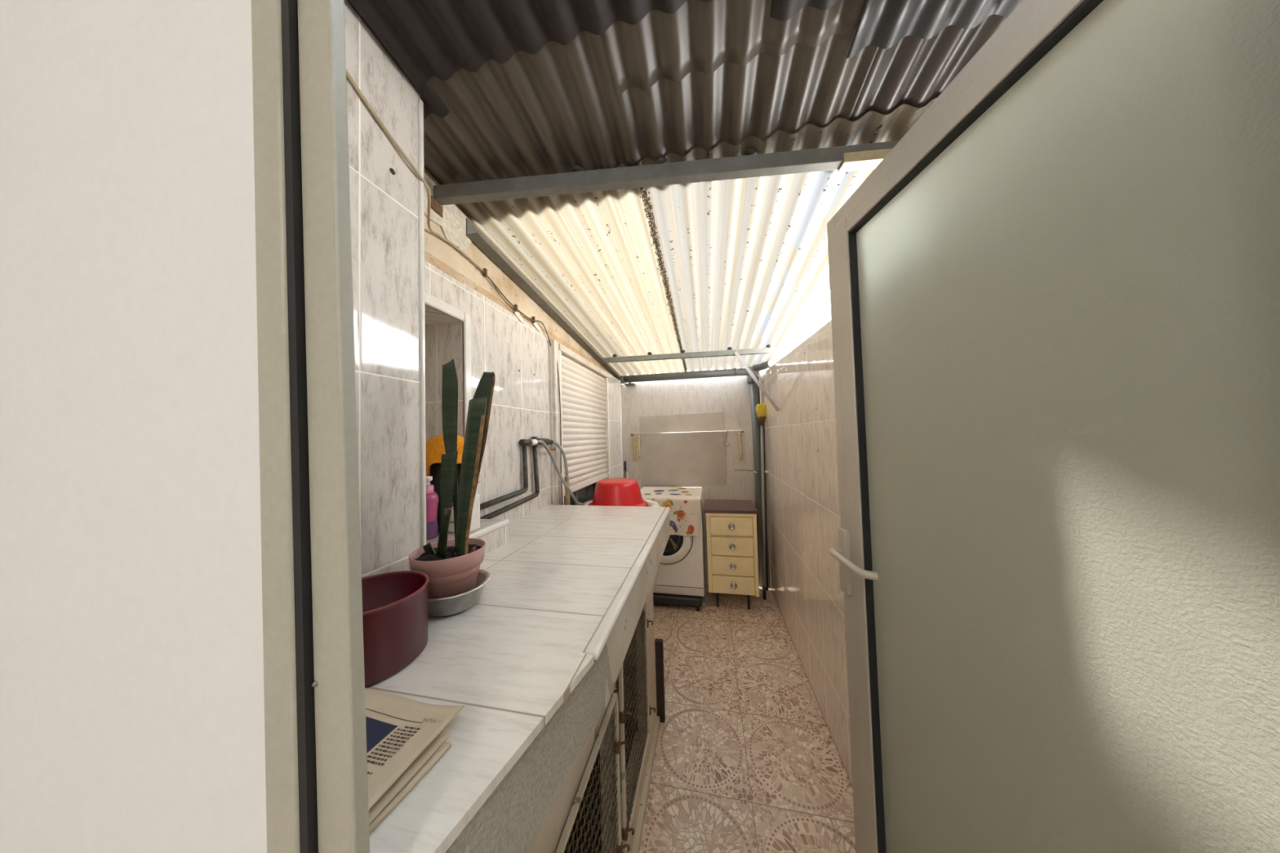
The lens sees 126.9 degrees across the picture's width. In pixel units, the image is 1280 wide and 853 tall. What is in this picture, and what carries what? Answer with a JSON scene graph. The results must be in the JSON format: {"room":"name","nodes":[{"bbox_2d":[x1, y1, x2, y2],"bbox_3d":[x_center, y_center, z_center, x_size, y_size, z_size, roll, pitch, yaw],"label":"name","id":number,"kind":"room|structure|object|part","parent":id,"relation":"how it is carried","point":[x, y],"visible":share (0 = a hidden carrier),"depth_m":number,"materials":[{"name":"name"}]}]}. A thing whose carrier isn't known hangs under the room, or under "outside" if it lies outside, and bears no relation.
{"room":"laundry room","nodes":[
{"label":"laundry room","id":0,"kind":"room"},
{"bbox_2d":[0,0,266,852],"bbox_3d":[0.043,0.095,0.192,3.400,2.600,0.022,-2,-2,12],"label":"wall","id":1,"kind":"structure","parent":0,"point":[132,700],"depth_m":0.29,"materials":[{"name":"white paint"}]},
{"bbox_2d":[251,0,369,852],"bbox_3d":[0.142,0.352,0.183,0.940,2.080,0.067,-2,-2,12],"label":"door frame","id":2,"kind":"structure","parent":1,"relation":"attached to","point":[317,784],"depth_m":0.25,"materials":[{"name":"grey metal"}]},
{"bbox_2d":[631,715,659,852],"bbox_3d":[-0.048,1.403,0.925,0.027,0.035,1.280,-2,-2,12],"label":"baseboard","id":3,"kind":"structure","parent":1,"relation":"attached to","point":[636,845],"depth_m":1.22,"materials":[{"name":"white paint"}]},
{"bbox_2d":[343,0,622,577],"bbox_3d":[-0.552,0.088,1.907,0.535,2.750,3.090,-2,-2,12],"label":"wall","id":4,"kind":"structure","parent":0,"point":[384,188],"depth_m":0.74,"materials":[{"name":"tile"}]},
{"bbox_2d":[417,98,426,547],"bbox_3d":[-0.527,-0.205,0.773,0.011,1.205,0.012,-2,-2,12],"label":"trim","id":5,"kind":"structure","parent":4,"relation":"attached to","point":[420,104],"depth_m":0.77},
{"bbox_2d":[423,172,471,255],"bbox_3d":[-0.667,-0.707,1.021,0.012,0.189,0.370,-2,-2,12],"label":"cement patch","id":6,"kind":"structure","parent":4,"relation":"attached to","point":[452,224],"depth_m":1.09,"materials":[{"name":"beige concrete"}]},
{"bbox_2d":[424,292,471,435],"bbox_3d":[-0.649,-0.044,0.990,0.017,0.737,0.348,-2,-2,12],"label":"trim","id":7,"kind":"structure","parent":4,"relation":"attached to","point":[430,300],"depth_m":1.13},
{"bbox_2d":[346,68,563,505],"bbox_3d":[-0.562,-0.180,1.112,0.143,1.198,1.357,-2,-2,4],"label":"cable","id":8,"kind":"object","parent":4,"relation":"attached to","point":[484,270],"visible":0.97,"depth_m":0.92,"materials":[{"name":"plastic"}]},
{"bbox_2d":[426,519,509,555],"bbox_3d":[-0.572,0.358,0.954,0.176,0.080,0.359,-2,-2,12],"label":"ledge","id":9,"kind":"object","parent":4,"relation":"attached to","point":[495,532],"visible":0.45,"depth_m":1.03,"materials":[{"name":"tile"}]},
{"bbox_2d":[426,475,438,540],"bbox_3d":[-0.617,0.233,0.926,0.058,0.178,0.058,-2,-2,12],"label":"soap bottle","id":10,"kind":"object","parent":9,"relation":"on","point":[432,497],"visible":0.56,"depth_m":0.91,"materials":[{"name":"plastic"}]},
{"bbox_2d":[430,462,461,533],"bbox_3d":[-0.611,0.217,1.012,0.086,0.216,0.086,-2,-2,12],"label":"canister","id":11,"kind":"object","parent":9,"relation":"on","point":[435,468],"visible":0.1,"depth_m":0.97,"materials":[{"name":"plastic"}]},
{"bbox_2d":[426,434,479,483],"bbox_3d":[-0.601,0.104,1.010,0.148,0.160,0.155,0,-2,-38],"label":"cloth","id":12,"kind":"object","parent":11,"relation":"on","point":[435,446],"visible":0.37,"depth_m":0.95,"materials":[{"name":"orange fabric"}]},
{"bbox_2d":[448,493,479,533],"bbox_3d":[-0.545,0.266,0.984,0.085,0.112,0.056,-2,-2,12],"label":"carton","id":13,"kind":"object","parent":9,"relation":"on","point":[475,520],"visible":0.21,"depth_m":0.97,"materials":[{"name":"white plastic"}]},
{"bbox_2d":[480,444,528,510],"bbox_3d":[-0.554,0.189,1.312,0.021,0.238,0.326,-2,-2,12],"label":"pipe","id":14,"kind":"object","parent":4,"relation":"attached to","point":[499,500],"visible":0.91,"depth_m":1.41,"materials":[{"name":"grey metal"}]},
{"bbox_2d":[519,439,537,445],"bbox_3d":[-0.519,0.074,1.484,0.037,0.032,0.099,-2,-2,18],"label":"water tap","id":15,"kind":"object","parent":14,"relation":"attached to","point":[522,442],"visible":1,"depth_m":1.47,"materials":[{"name":"grey metal"}]},
{"bbox_2d":[537,440,584,505],"bbox_3d":[-0.386,0.312,1.702,0.031,0.490,0.423,-3,-2,29],"label":"hose","id":16,"kind":"object","parent":15,"relation":"attached to","point":[541,442],"visible":0.88,"depth_m":1.63,"materials":[{"name":"grey rubber"}]},
{"bbox_2d":[480,447,539,519],"bbox_3d":[-0.541,0.213,1.357,0.021,0.286,0.421,-2,-2,12],"label":"pipe","id":17,"kind":"object","parent":4,"relation":"attached to","point":[498,512],"visible":0.91,"depth_m":1.47,"materials":[{"name":"grey metal"}]},
{"bbox_2d":[531,436,555,450],"bbox_3d":[-0.484,0.087,1.608,0.038,0.074,0.170,-2,-2,16],"label":"water tap","id":18,"kind":"object","parent":17,"relation":"attached to","point":[547,441],"visible":0.7,"depth_m":1.61,"materials":[{"name":"grey metal"}]},
{"bbox_2d":[553,440,569,500],"bbox_3d":[-0.419,0.514,1.717,0.028,0.880,0.124,-3,-2,39],"label":"hose","id":19,"kind":"object","parent":18,"relation":"hanging from","point":[555,442],"visible":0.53,"depth_m":1.74,"materials":[{"name":"grey rubber"}]},
{"bbox_2d":[514,311,523,322],"bbox_3d":[-0.558,-0.508,1.474,0.006,0.044,0.068,-2,-2,12],"label":"chip","id":20,"kind":"object","parent":4,"relation":"attached to","point":[517,315],"visible":1,"depth_m":1.47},
{"bbox_2d":[533,322,540,332],"bbox_3d":[-0.526,-0.509,1.631,0.006,0.044,0.068,-2,-2,12],"label":"chip","id":21,"kind":"object","parent":4,"relation":"attached to","point":[535,325],"visible":0.91,"depth_m":1.63,"materials":[{"name":"white"}]},
{"bbox_2d":[466,217,626,383],"bbox_3d":[-0.387,-0.596,2.191,0.049,0.274,2.120,-2,-2,12],"label":"edge angle","id":22,"kind":"object","parent":4,"relation":"attached to","point":[473,233],"visible":0.9,"depth_m":1.51,"materials":[{"name":"grey paint"}]},
{"bbox_2d":[602,344,781,363],"bbox_3d":[0.368,-0.560,2.464,1.352,0.071,0.038,-2,-2,9],"label":"steel purlin","id":23,"kind":"object","parent":22,"relation":"attached to","point":[682,354],"visible":0.99,"depth_m":2.44,"materials":[{"name":"grey metal"}]},
{"bbox_2d":[733,351,778,411],"bbox_3d":[0.852,-0.337,2.346,0.300,0.462,0.007,-2,-2,15],"label":"diagonal brace","id":24,"kind":"object","parent":23,"relation":"attached to","point":[735,353],"visible":1,"depth_m":2.34,"materials":[{"name":"white metal"}]},
{"bbox_2d":[564,475,569,505],"bbox_3d":[-0.388,0.511,1.724,0.027,0.485,0.022,-2,-2,12],"label":"stick","id":25,"kind":"object","parent":4,"relation":"attached to","point":[566,477],"visible":0.34,"depth_m":1.72,"materials":[{"name":"brown wood"}]},
{"bbox_2d":[564,481,597,505],"bbox_3d":[-0.409,0.074,2.238,0.140,1.070,0.905,-2,-2,12],"label":"window","id":26,"kind":"structure","parent":4,"relation":"in","point":[586,494],"depth_m":2.42,"materials":[{"name":"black glass"}]},
{"bbox_2d":[558,343,610,505],"bbox_3d":[-0.365,0.063,2.232,0.050,1.040,0.910,-2,-2,12],"label":"roller shutter","id":27,"kind":"object","parent":4,"relation":"attached to","point":[584,385],"visible":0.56,"depth_m":2.16,"materials":[{"name":"white plastic"}]},
{"bbox_3d":[-0.457,0.065,1.800,0.041,1.015,0.027,-2,-2,12],"label":"guide rail","id":28,"kind":"part","parent":27,"relation":"part of","materials":[{"name":"white metal"}]},
{"bbox_3d":[-0.276,0.086,2.664,0.041,1.015,0.027,-2,-2,12],"label":"guide rail","id":29,"kind":"part","parent":27,"relation":"part of","materials":[{"name":"white metal"}]},
{"bbox_2d":[619,380,622,478],"bbox_3d":[-0.176,0.373,3.033,0.022,1.630,0.032,-2,-2,12],"label":"trim","id":30,"kind":"structure","parent":4,"relation":"attached to","point":[620,380],"depth_m":3.03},
{"bbox_2d":[431,140,899,217],"bbox_3d":[0.057,-0.762,0.965,1.443,0.103,0.050,-2,-2,5],"label":"steel purlin","id":31,"kind":"object","parent":4,"relation":"attached to","point":[861,157],"visible":0.8,"depth_m":0.96,"materials":[{"name":"metal"}]},
{"bbox_3d":[-0.656,-0.708,1.031,0.007,0.038,0.050,-2,-2,5],"label":"wall plate","id":32,"kind":"part","parent":31,"relation":"part of","materials":[{"name":"metal"}]},
{"bbox_2d":[635,97,937,371],"bbox_3d":[0.624,-0.682,1.946,0.839,0.233,2.170,-2,-2,12],"label":"sheet","id":33,"kind":"object","parent":31,"relation":"on","point":[745,260],"visible":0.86,"depth_m":1.31,"materials":[{"name":"white plastic"}]},
{"bbox_2d":[423,31,878,184],"bbox_3d":[-0.077,-0.823,0.852,1.247,0.067,0.475,-2,-2,12],"label":"sheet","id":34,"kind":"object","parent":33,"relation":"on","point":[557,108],"visible":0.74,"depth_m":0.83,"materials":[{"name":"grey metal"}]},
{"bbox_2d":[346,0,449,119],"bbox_3d":[-0.643,-0.837,0.651,0.222,0.061,0.410,-2,-2,12],"label":"sheet","id":35,"kind":"object","parent":34,"relation":"on","point":[433,104],"visible":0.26,"depth_m":0.79,"materials":[{"name":"grey metal"}]},
{"bbox_2d":[350,0,713,88],"bbox_3d":[-0.215,-0.852,0.516,0.725,0.056,0.360,-2,-2,12],"label":"sheet","id":36,"kind":"object","parent":34,"relation":"on","point":[428,39],"visible":1,"depth_m":0.66,"materials":[{"name":"grey metal"}]},
{"bbox_2d":[769,0,839,21],"bbox_3d":[0.315,-0.867,0.436,0.186,0.062,0.420,-2,-2,12],"label":"sheet","id":37,"kind":"object","parent":34,"relation":"on","point":[780,10],"visible":1,"depth_m":0.64,"materials":[{"name":"grey metal"}]},
{"bbox_2d":[846,0,1022,57],"bbox_3d":[0.707,-0.870,0.390,0.621,0.073,0.530,-2,-2,12],"label":"sheet","id":38,"kind":"object","parent":34,"relation":"on","point":[882,24],"visible":0.8,"depth_m":0.65,"materials":[{"name":"grey metal"}]},
{"bbox_2d":[848,14,1006,121],"bbox_3d":[0.781,-0.849,0.718,0.511,0.068,0.485,-2,-2,12],"label":"sheet","id":39,"kind":"object","parent":33,"relation":"on","point":[915,71],"visible":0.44,"depth_m":0.75,"materials":[{"name":"grey metal"}]},
{"bbox_2d":[621,373,761,577],"bbox_3d":[0.541,0.497,3.196,1.520,1.952,0.100,-2,-2,12],"label":"wall","id":40,"kind":"structure","parent":0,"point":[731,395],"depth_m":3.13,"materials":[{"name":"tile"}]},
{"bbox_2d":[639,411,726,485],"bbox_3d":[0.416,0.227,3.174,0.846,0.714,0.005,-2,-2,12],"label":"board","id":41,"kind":"object","parent":40,"relation":"attached to","point":[696,459],"visible":1,"depth_m":3.17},
{"bbox_2d":[631,430,742,460],"bbox_3d":[0.449,0.191,3.134,1.080,0.276,0.062,-2,-2,12],"label":"towel rail","id":42,"kind":"object","parent":40,"relation":"attached to","point":[636,436],"depth_m":3.17,"materials":[{"name":"plastic"}]},
{"bbox_3d":[0.439,0.058,3.116,1.078,0.010,0.008,-2,-2,12],"label":"rod","id":43,"kind":"part","parent":42,"relation":"part of","materials":[{"name":"white plastic"}]},
{"bbox_3d":[0.443,0.063,3.130,1.078,0.012,0.008,-2,-2,12],"label":"rod","id":44,"kind":"part","parent":42,"relation":"part of","materials":[{"name":"white plastic"}]},
{"bbox_2d":[620,359,774,386],"bbox_3d":[0.483,-0.476,3.021,1.441,0.170,0.314,-2,-2,12],"label":"rain gutter","id":45,"kind":"object","parent":40,"relation":"attached to","point":[754,369],"visible":0.8,"depth_m":3.05,"materials":[{"name":"grey plastic"}]},
{"bbox_2d":[456,163,686,376],"bbox_3d":[-0.104,-0.654,2.098,0.674,0.233,2.170,-2,-2,12],"label":"sheet","id":46,"kind":"object","parent":45,"relation":"on","point":[595,256],"visible":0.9,"depth_m":1.44,"materials":[{"name":"beige plastic"}]},
{"bbox_2d":[602,0,865,97],"bbox_3d":[0.408,-0.855,0.598,0.991,0.040,0.195,-2,-2,12],"label":"sheet","id":47,"kind":"object","parent":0,"point":[701,36],"visible":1,"depth_m":0.69,"materials":[{"name":"grey metal"}]},
{"bbox_2d":[638,577,855,852],"bbox_3d":[0.091,1.472,1.743,1.870,0.060,3.120,-2,-2,12],"label":"floor","id":48,"kind":"structure","parent":0,"point":[747,759],"depth_m":1.42,"materials":[{"name":"tile"}]},
{"bbox_2d":[367,504,671,852],"bbox_3d":[-0.291,0.909,0.957,0.647,1.038,1.373,-2,-2,12],"label":"countertop","id":49,"kind":"structure","parent":48,"relation":"on","point":[534,666],"depth_m":0.54,"materials":[{"name":"tile"}]},
{"bbox_2d":[361,570,429,688],"bbox_3d":[-0.444,0.326,0.524,0.165,0.110,0.164,-3,-2,40],"label":"planter","id":50,"kind":"object","parent":49,"relation":"on","point":[395,604],"visible":0.48,"depth_m":0.50,"materials":[{"name":"plastic"}]},
{"bbox_2d":[364,688,464,835],"bbox_3d":[-0.321,0.365,0.358,0.194,0.016,0.145,-2,-2,15],"label":"newspaper","id":51,"kind":"object","parent":49,"relation":"on","point":[404,741],"visible":0.48,"depth_m":0.36,"materials":[{"name":"paper"}]},
{"bbox_2d":[365,716,397,753],"bbox_3d":[-0.349,0.365,0.382,0.101,0.002,0.043,-2,-2,15],"label":"picture","id":52,"kind":"object","parent":51,"relation":"on","point":[380,731],"depth_m":0.38},
{"bbox_2d":[365,708,423,777],"bbox_3d":[-0.333,0.364,0.369,0.133,0.003,0.085,-2,-2,12],"label":"print","id":53,"kind":"object","parent":51,"relation":"on","point":[391,733],"depth_m":0.38},
{"bbox_2d":[427,568,491,617],"bbox_3d":[-0.404,0.361,0.691,0.152,0.049,0.152,-2,-2,12],"label":"saucer","id":54,"kind":"object","parent":49,"relation":"on","point":[455,604],"visible":0.59,"depth_m":0.65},
{"bbox_2d":[408,358,495,598],"bbox_3d":[-0.397,0.109,0.694,0.186,0.536,0.143,-2,-2,12],"label":"snake plant","id":55,"kind":"object","parent":54,"relation":"in","point":[451,566],"visible":0.97,"depth_m":0.67,"materials":[{"name":"green plant"}]},
{"bbox_3d":[-0.412,0.321,0.692,0.143,0.113,0.143,-2,-2,12],"label":"pot","id":56,"kind":"part","parent":55,"relation":"part of","materials":[{"name":"pink plastic"}]},
{"bbox_3d":[-0.128,0.641,0.808,0.047,0.245,1.131,-2,-2,12],"label":"rail","id":57,"kind":"part","parent":49,"relation":"part of","materials":[{"name":"white paint"}]},
{"bbox_2d":[555,689,630,852],"bbox_3d":[-0.128,0.999,0.590,0.036,0.511,0.660,-2,-2,14],"label":"door","id":58,"kind":"structure","parent":49,"relation":"attached to","point":[613,706],"depth_m":0.79,"materials":[{"name":"white paint"}]},
{"bbox_3d":[-0.093,0.897,0.937,0.047,0.750,0.030,-2,-2,12],"label":"post","id":59,"kind":"part","parent":49,"relation":"part of","materials":[{"name":"white paint"}]},
{"bbox_3d":[0.029,0.392,1.053,0.027,0.018,1.079,-2,-2,12],"label":"edge trim","id":60,"kind":"part","parent":49,"relation":"part of","materials":[{"name":"white tile"}]},
{"bbox_3d":[-0.108,1.325,0.786,0.050,0.115,1.131,-2,-2,12],"label":"rail","id":61,"kind":"part","parent":49,"relation":"part of","materials":[{"name":"white metal"}]},
{"bbox_2d":[618,600,655,852],"bbox_3d":[-0.001,0.920,1.153,0.036,0.697,0.425,-2,-2,12],"label":"door","id":62,"kind":"structure","parent":49,"relation":"attached to","point":[627,828],"depth_m":1.08,"materials":[{"name":"white paint"}]},
{"bbox_2d":[669,538,678,550],"bbox_3d":[0.161,0.558,1.516,0.040,0.053,0.010,-2,-2,12],"label":"peg","id":63,"kind":"object","parent":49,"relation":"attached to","point":[671,540],"visible":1,"depth_m":1.51,"materials":[{"name":"brown wood"}]},
{"bbox_2d":[583,499,659,591],"bbox_3d":[-0.123,0.967,1.933,0.493,0.972,0.408,-2,-2,12],"label":"sink","id":64,"kind":"object","parent":48,"relation":"on","point":[651,503],"visible":0.06,"depth_m":1.98,"materials":[{"name":"white ceramic"}]},
{"bbox_2d":[587,478,648,506],"bbox_3d":[-0.135,0.400,1.919,0.364,0.156,0.364,-2,-2,12],"label":"basin","id":65,"kind":"object","parent":64,"relation":"on","point":[611,491],"visible":0.84,"depth_m":1.81,"materials":[{"name":"red plastic"}]},
{"bbox_2d":[623,461,626,478],"bbox_3d":[-0.137,0.923,3.240,0.022,1.141,0.034,-2,-2,12],"label":"pole","id":66,"kind":"object","parent":48,"relation":"on","point":[624,462],"visible":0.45,"depth_m":3.25,"materials":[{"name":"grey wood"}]},
{"bbox_2d":[654,638,665,723],"bbox_3d":[0.098,1.244,1.568,0.038,0.385,0.024,-2,-2,12],"label":"wood strip","id":67,"kind":"object","parent":48,"relation":"on","point":[659,649],"visible":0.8,"depth_m":1.56,"materials":[{"name":"black wood"}]},
{"bbox_2d":[653,592,702,611],"bbox_3d":[0.257,1.421,2.824,0.575,0.098,0.540,-2,-2,12],"label":"appliance dolly","id":68,"kind":"object","parent":48,"relation":"on","point":[660,598],"visible":0.17,"depth_m":2.55,"materials":[{"name":"black plastic"}]},
{"bbox_2d":[642,487,705,596],"bbox_3d":[0.267,0.978,2.851,0.583,0.781,0.544,-2,-2,12],"label":"washing machine","id":69,"kind":"object","parent":68,"relation":"on","point":[681,571],"visible":0.3,"depth_m":2.57,"materials":[{"name":"white metal"}]},
{"bbox_2d":[640,486,704,536],"bbox_3d":[0.273,0.728,2.837,0.582,0.304,0.550,-2,-2,12],"label":"cloth","id":70,"kind":"object","parent":69,"relation":"on","point":[684,503],"visible":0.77,"depth_m":2.57,"materials":[{"name":"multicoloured fabric"}]},
{"bbox_3d":[0.204,0.900,2.604,0.297,0.297,0.018,-2,-2,12],"label":"door glass","id":71,"kind":"part","parent":69,"relation":"part of","materials":[{"name":"black glass"}]},
{"bbox_3d":[0.227,1.327,2.601,0.575,0.062,0.012,-2,-2,12],"label":"kick panel","id":72,"kind":"part","parent":69,"relation":"part of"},
{"bbox_2d":[704,499,759,609],"bbox_3d":[0.769,1.060,2.714,0.410,0.786,0.442,-2,-2,12],"label":"base cabinet","id":73,"kind":"object","parent":48,"relation":"on","point":[731,524],"visible":1,"depth_m":2.52,"materials":[{"name":"beige laminate"}]},
{"bbox_3d":[0.627,1.385,2.586,0.025,0.136,0.026,-2,-2,12],"label":"leg","id":74,"kind":"part","parent":73,"relation":"part of","materials":[{"name":"black plastic"}]},
{"bbox_3d":[0.721,0.790,2.531,0.322,0.140,0.028,-2,-2,12],"label":"drawer","id":75,"kind":"part","parent":73,"relation":"part of","materials":[{"name":"beige laminate"}]},
{"bbox_3d":[0.720,0.787,2.512,0.053,0.053,0.012,-2,-2,12],"label":"knob","id":76,"kind":"part","parent":73,"relation":"part of","materials":[{"name":"silver metal"}]},
{"bbox_3d":[0.725,0.946,2.527,0.322,0.140,0.028,-2,-2,12],"label":"drawer","id":77,"kind":"part","parent":73,"relation":"part of","materials":[{"name":"beige laminate"}]},
{"bbox_3d":[0.724,0.943,2.507,0.053,0.053,0.012,-2,-2,12],"label":"knob","id":78,"kind":"part","parent":73,"relation":"part of","materials":[{"name":"silver metal"}]},
{"bbox_3d":[0.729,1.097,2.522,0.322,0.140,0.028,-2,-2,12],"label":"drawer","id":79,"kind":"part","parent":73,"relation":"part of","materials":[{"name":"beige laminate"}]},
{"bbox_3d":[0.728,1.094,2.502,0.053,0.053,0.012,-2,-2,12],"label":"knob","id":80,"kind":"part","parent":73,"relation":"part of","materials":[{"name":"silver metal"}]},
{"bbox_3d":[0.733,1.247,2.518,0.322,0.133,0.028,-2,-2,12],"label":"drawer","id":81,"kind":"part","parent":73,"relation":"part of","materials":[{"name":"beige laminate"}]},
{"bbox_3d":[0.732,1.243,2.498,0.053,0.053,0.012,-2,-2,12],"label":"knob","id":82,"kind":"part","parent":73,"relation":"part of","materials":[{"name":"silver metal"}]},
{"bbox_3d":[0.862,1.377,2.537,0.025,0.136,0.026,-2,-2,12],"label":"leg","id":83,"kind":"part","parent":73,"relation":"part of","materials":[{"name":"black plastic"}]},
{"bbox_2d":[755,403,766,599],"bbox_3d":[1.060,0.623,2.764,0.158,1.649,0.085,0,-2,-32],"label":"broom","id":84,"kind":"object","parent":48,"relation":"on","point":[761,409],"visible":0.91,"depth_m":2.75,"materials":[{"name":"grey plastic"}]},
{"bbox_2d":[758,416,765,425],"bbox_3d":[1.072,-0.046,2.809,0.066,0.078,0.068,-2,-2,12],"label":"socket","id":85,"kind":"object","parent":84,"relation":"attached to","point":[762,419],"depth_m":2.79,"materials":[{"name":"plastic"}]},
{"bbox_3d":[1.057,0.681,2.746,0.022,1.472,0.124,-3,-2,39],"label":"handle","id":86,"kind":"part","parent":84,"relation":"part of","materials":[{"name":"grey metal"}]},
{"bbox_2d":[763,425,768,591],"bbox_3d":[1.115,0.638,2.852,0.042,1.620,0.021,-2,-2,12],"label":"pole","id":87,"kind":"object","parent":48,"relation":"on","point":[765,491],"visible":0.53,"depth_m":2.84,"materials":[{"name":"black metal"}]},
{"bbox_2d":[760,320,852,784],"bbox_3d":[0.969,0.282,1.584,0.209,2.260,3.089,-2,-2,12],"label":"wall","id":88,"kind":"structure","parent":0,"point":[803,522],"depth_m":1.67,"materials":[{"name":"tile"}]},
{"bbox_2d":[737,469,768,473],"bbox_3d":[1.014,0.408,2.902,0.301,0.038,0.074,-3,-2,36],"label":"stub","id":89,"kind":"object","parent":88,"relation":"attached to","point":[754,471],"visible":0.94,"depth_m":2.88,"materials":[{"name":"white plastic"}]},
{"bbox_2d":[749,373,763,587],"bbox_3d":[1.091,0.486,2.948,0.099,1.930,0.098,-2,-2,12],"label":"downpipe","id":90,"kind":"object","parent":88,"relation":"attached to","point":[754,388],"visible":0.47,"depth_m":2.92,"materials":[{"name":"grey plastic"}]},
{"bbox_2d":[749,373,759,383],"bbox_3d":[1.065,-0.441,2.976,0.098,0.075,0.098,-2,-2,12],"label":"socket","id":91,"kind":"object","parent":90,"relation":"attached to","point":[757,375],"depth_m":2.93,"materials":[{"name":"grey plastic"}]},
{"bbox_2d":[758,370,762,404],"bbox_3d":[1.091,-0.262,2.909,0.022,0.623,0.049,-1,-2,-25],"label":"conduit","id":92,"kind":"object","parent":88,"relation":"attached to","point":[759,371],"visible":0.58,"depth_m":2.90,"materials":[{"name":"plastic"}]},
{"bbox_2d":[826,0,1279,852],"bbox_3d":[0.520,0.410,0.487,0.092,1.942,0.700,-2,-2,0],"label":"door","id":93,"kind":"structure","parent":88,"relation":"in","point":[1055,299],"depth_m":0.39,"materials":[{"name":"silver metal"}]},
{"bbox_3d":[0.514,0.337,0.802,0.014,0.157,0.030,-2,-2,0],"label":"lock plate","id":94,"kind":"part","parent":93,"relation":"part of","materials":[{"name":"silver metal"}]},
{"bbox_3d":[0.491,0.317,0.746,0.040,0.027,0.138,-2,-2,2],"label":"handle","id":95,"kind":"part","parent":93,"relation":"part of","materials":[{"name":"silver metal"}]},
{"bbox_3d":[0.518,-0.518,0.515,0.045,0.085,0.607,-2,-2,0],"label":"rail","id":96,"kind":"part","parent":93,"relation":"part of","materials":[{"name":"silver metal"}]}
]}

